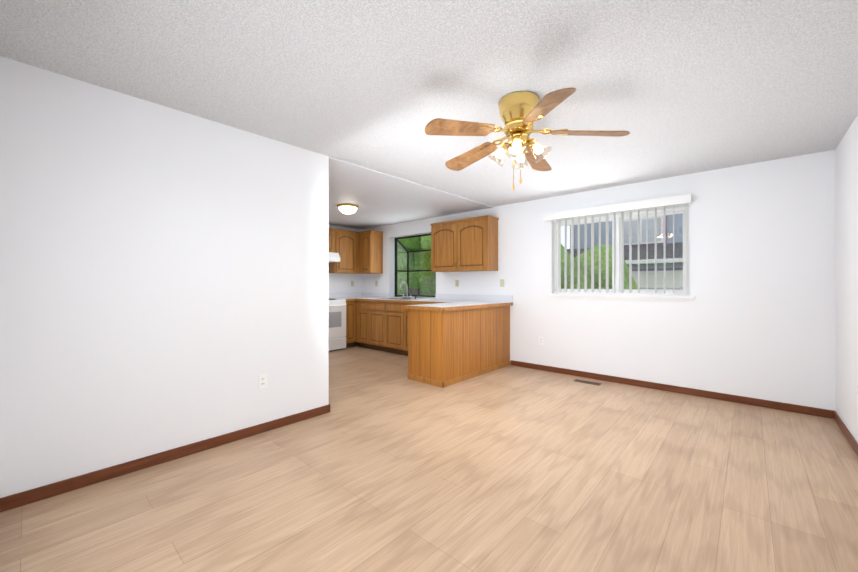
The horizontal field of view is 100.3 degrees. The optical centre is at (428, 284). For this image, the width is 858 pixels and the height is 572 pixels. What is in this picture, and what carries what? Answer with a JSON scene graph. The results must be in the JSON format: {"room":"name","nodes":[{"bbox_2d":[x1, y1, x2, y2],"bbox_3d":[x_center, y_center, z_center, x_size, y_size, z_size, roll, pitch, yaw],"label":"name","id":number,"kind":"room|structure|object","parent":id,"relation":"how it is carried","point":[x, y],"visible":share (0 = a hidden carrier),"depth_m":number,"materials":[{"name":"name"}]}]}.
{"room":"empty dining room","nodes":[
{"label":"empty dining room","id":0,"kind":"room"},
{"bbox_2d":[0,56,328,497],"bbox_3d":[-1.685,-0.003,2.689,0.120,2.440,2.050,0,0,42],"label":"wall","id":1,"kind":"structure","parent":0,"point":[164,278],"depth_m":2.36,"materials":[{"name":"white paint"}]},
{"bbox_2d":[0,405,328,511],"bbox_3d":[-1.635,1.180,2.644,0.013,0.075,2.050,0,0,42],"label":"baseboard","id":2,"kind":"structure","parent":1,"relation":"attached to","point":[16,500],"depth_m":2.35,"materials":[{"name":"brown wood"}]},
{"bbox_2d":[258,374,266,388],"bbox_3d":[-1.368,0.798,2.948,0.007,0.114,0.070,0,0,42],"label":"outlet","id":3,"kind":"object","parent":1,"relation":"attached to","point":[262,380],"depth_m":2.94,"materials":[{"name":"white plastic"}]},
{"bbox_2d":[329,225,361,292],"bbox_3d":[-2.987,0.000,6.238,0.120,2.440,4.410,0,0,42],"label":"wall","id":4,"kind":"structure","parent":0,"point":[339,282],"depth_m":7.51,"materials":[{"name":"white paint"}]},
{"bbox_2d":[329,252,339,262],"bbox_3d":[-2.131,-0.519,6.727,0.500,0.174,0.756,0,0,42],"label":"range hood","id":5,"kind":"object","parent":4,"relation":"attached to","point":[334,257],"visible":0.12,"depth_m":6.76,"materials":[{"name":"white metal"}]},
{"bbox_2d":[329,228,382,273],"bbox_3d":[-2.370,-0.660,6.303,0.710,0.860,3.512,0,0,42],"label":"upper cabinet","id":6,"kind":"object","parent":4,"relation":"attached to","point":[361,252],"visible":0.29,"depth_m":7.22,"materials":[{"name":"brown wood"}]},
{"bbox_2d":[0,346,857,571],"bbox_3d":[-0.565,1.248,3.672,7.150,0.060,5.250,0,0,42],"label":"floor","id":7,"kind":"structure","parent":0,"point":[385,464],"depth_m":2.09,"materials":[{"name":"brown wood"}]},
{"bbox_2d":[329,299,345,350],"bbox_3d":[-2.029,0.653,6.635,0.730,1.135,0.758,0,0,42],"label":"stove","id":8,"kind":"object","parent":7,"relation":"on","point":[337,324],"visible":0.33,"depth_m":6.57,"materials":[{"name":"white metal"}]},
{"bbox_2d":[346,301,353,347],"bbox_3d":[-1.739,0.767,7.062,0.640,0.908,0.258,0,0,42],"label":"base cabinet","id":9,"kind":"object","parent":7,"relation":"on","point":[349,304],"depth_m":6.85,"materials":[{"name":"brown wood"}]},
{"bbox_2d":[354,301,369,348],"bbox_3d":[-1.059,0.766,7.011,0.481,0.908,0.683,0,0,42],"label":"base cabinet","id":10,"kind":"object","parent":7,"relation":"on","point":[361,309],"depth_m":6.82,"materials":[{"name":"brown wood"}]},
{"bbox_2d":[329,292,355,300],"bbox_3d":[-1.733,0.241,7.031,0.690,0.150,0.217,0,0,42],"label":"countertop","id":11,"kind":"structure","parent":10,"relation":"on","point":[348,296],"depth_m":7.37,"materials":[{"name":"grey laminate"}]},
{"bbox_2d":[370,302,405,354],"bbox_3d":[-0.568,0.766,6.600,1.042,0.908,0.643,0,0,42],"label":"base cabinet","id":12,"kind":"object","parent":7,"relation":"on","point":[387,320],"depth_m":6.33,"materials":[{"name":"brown wood"}]},
{"bbox_2d":[353,292,512,306],"bbox_3d":[-0.326,0.240,6.367,3.674,0.150,0.668,0,0,42],"label":"countertop","id":13,"kind":"structure","parent":12,"relation":"on","point":[493,300],"depth_m":6.00,"materials":[{"name":"grey laminate"}]},
{"bbox_2d":[376,298,419,299],"bbox_3d":[-0.546,0.283,6.599,0.812,0.040,0.472,0,0,42],"label":"sink","id":14,"kind":"object","parent":13,"relation":"in","point":[398,298],"visible":0.5,"depth_m":6.71,"materials":[{"name":"silver metal"}]},
{"bbox_2d":[400,282,415,298],"bbox_3d":[-0.438,0.103,6.672,0.384,0.316,0.206,0,0,42],"label":"faucet","id":15,"kind":"object","parent":13,"relation":"on","point":[407,291],"visible":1,"depth_m":6.71,"materials":[{"name":"silver metal"}]},
{"bbox_2d":[406,309,473,387],"bbox_3d":[0.133,0.765,4.648,0.607,0.908,0.583,0,0,42],"label":"base cabinet","id":16,"kind":"object","parent":7,"relation":"on","point":[442,349],"depth_m":4.43,"materials":[{"name":"brown wood"}]},
{"bbox_2d":[403,302,488,310],"bbox_3d":[0.241,0.291,4.755,0.680,0.046,0.981,0,0,42],"label":"countertop","id":17,"kind":"structure","parent":16,"relation":"on","point":[446,302],"depth_m":4.57,"materials":[{"name":"grey laminate"}]},
{"bbox_2d":[474,307,489,376],"bbox_3d":[0.396,0.765,4.990,0.662,0.908,0.521,0,0,42],"label":"base cabinet","id":18,"kind":"object","parent":7,"relation":"on","point":[481,316],"depth_m":4.85,"materials":[{"name":"brown wood"}]},
{"bbox_2d":[573,379,601,385],"bbox_3d":[1.969,1.217,4.453,0.310,0.005,0.110,0,0,42],"label":"floor vent","id":19,"kind":"object","parent":7,"relation":"in","point":[587,382],"visible":1,"depth_m":4.43,"materials":[{"name":"brown"}]},
{"bbox_2d":[0,0,857,228],"bbox_3d":[-0.565,-1.256,3.674,7.150,0.092,5.250,0,0,42],"label":"ceiling","id":20,"kind":"structure","parent":0,"point":[678,87],"depth_m":2.10,"materials":[{"name":"white paint"}]},
{"bbox_2d":[337,204,358,214],"bbox_3d":[-1.250,-1.136,5.512,0.340,0.144,0.340,0,0,42],"label":"kitchen ceiling light","id":21,"kind":"object","parent":20,"relation":"attached to","point":[347,209],"visible":1,"depth_m":5.42,"materials":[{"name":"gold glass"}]},
{"bbox_2d":[425,88,629,190],"bbox_3d":[0.590,-0.923,2.425,1.265,0.600,1.274,0,0,42],"label":"ceiling fan","id":22,"kind":"object","parent":20,"relation":"hanging from","point":[520,112],"visible":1,"depth_m":2.30,"materials":[{"name":"brown wood"}]},
{"bbox_2d":[362,150,835,410],"bbox_3d":[1.160,0.000,5.605,7.150,2.440,0.170,0,0,42],"label":"wall","id":23,"kind":"structure","parent":0,"point":[756,318],"depth_m":3.82,"materials":[{"name":"white paint"}]},
{"bbox_2d":[388,233,435,298],"bbox_3d":[-0.173,-0.344,7.017,1.240,1.221,0.560,0,0,42],"label":"garden window","id":24,"kind":"structure","parent":23,"relation":"in","point":[424,296],"depth_m":7.35,"materials":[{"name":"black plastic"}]},
{"bbox_2d":[430,215,498,271],"bbox_3d":[0.544,-0.623,5.809,1.144,0.815,0.344,0,0,42],"label":"upper cabinet","id":25,"kind":"object","parent":23,"relation":"attached to","point":[466,245],"visible":1,"depth_m":5.59,"materials":[{"name":"brown wood"}]},
{"bbox_2d":[500,279,503,286],"bbox_3d":[1.125,-0.020,5.514,0.070,0.114,0.012,0,0,42],"label":"outlet","id":26,"kind":"object","parent":23,"relation":"attached to","point":[501,280],"depth_m":5.52,"materials":[{"name":"beige plastic"}]},
{"bbox_2d":[539,336,543,344],"bbox_3d":[1.597,0.799,5.096,0.070,0.114,0.007,0,0,42],"label":"outlet","id":27,"kind":"object","parent":23,"relation":"attached to","point":[541,339],"depth_m":5.09,"materials":[{"name":"white plastic"}]},
{"bbox_2d":[547,206,695,301],"bbox_3d":[2.332,-0.346,4.516,1.670,1.070,0.175,0,0,42],"label":"sliding window","id":28,"kind":"structure","parent":23,"relation":"in","point":[669,295],"depth_m":4.42,"materials":[{"name":"white plastic"}]},
{"bbox_2d":[543,194,691,293],"bbox_3d":[2.240,-0.439,4.457,1.670,1.085,0.101,0,0,42],"label":"vertical blinds","id":29,"kind":"object","parent":28,"relation":"attached to","point":[655,203],"visible":1,"depth_m":4.47,"materials":[{"name":"white plastic"}]},
{"bbox_2d":[511,360,833,418],"bbox_3d":[2.458,1.181,4.323,3.268,0.075,0.013,0,0,42],"label":"baseboard","id":30,"kind":"structure","parent":23,"relation":"attached to","point":[813,411],"depth_m":3.93,"materials":[{"name":"brown wood"}]},
{"bbox_2d":[835,115,857,442],"bbox_3d":[2.017,-0.004,1.287,0.120,2.440,5.130,0,0,42],"label":"wall","id":31,"kind":"structure","parent":0,"point":[846,225],"depth_m":2.85,"materials":[{"name":"white paint"}]},
{"bbox_2d":[834,411,857,455],"bbox_3d":[2.007,1.179,1.375,0.013,0.075,4.984,0,0,42],"label":"baseboard","id":32,"kind":"structure","parent":31,"relation":"attached to","point":[852,441],"depth_m":2.82,"materials":[{"name":"brown wood"}]},
{"label":"outside","id":33,"kind":"structure","parent":0,"visible":0},
{"bbox_3d":[15.002,1.632,20.138,55.000,0.100,39.930,0,0,42],"label":"ground","id":34,"kind":"structure","parent":33,"visible":0},
{"bbox_2d":[397,235,682,295],"bbox_3d":[6.838,-3.070,17.726,28.525,10.455,21.619,0,0,42],"label":"trees","id":35,"kind":"object","parent":34,"relation":"on","point":[430,279],"depth_m":11.47,"materials":[{"name":"green plant"}]},
{"bbox_2d":[567,213,682,289],"bbox_3d":[9.980,-1.738,14.891,12.100,6.630,8.450,0,0,42],"label":"neighbor house","id":36,"kind":"structure","parent":34,"relation":"on","point":[660,254],"depth_m":13.00,"materials":[{"name":"beige"}]}
]}

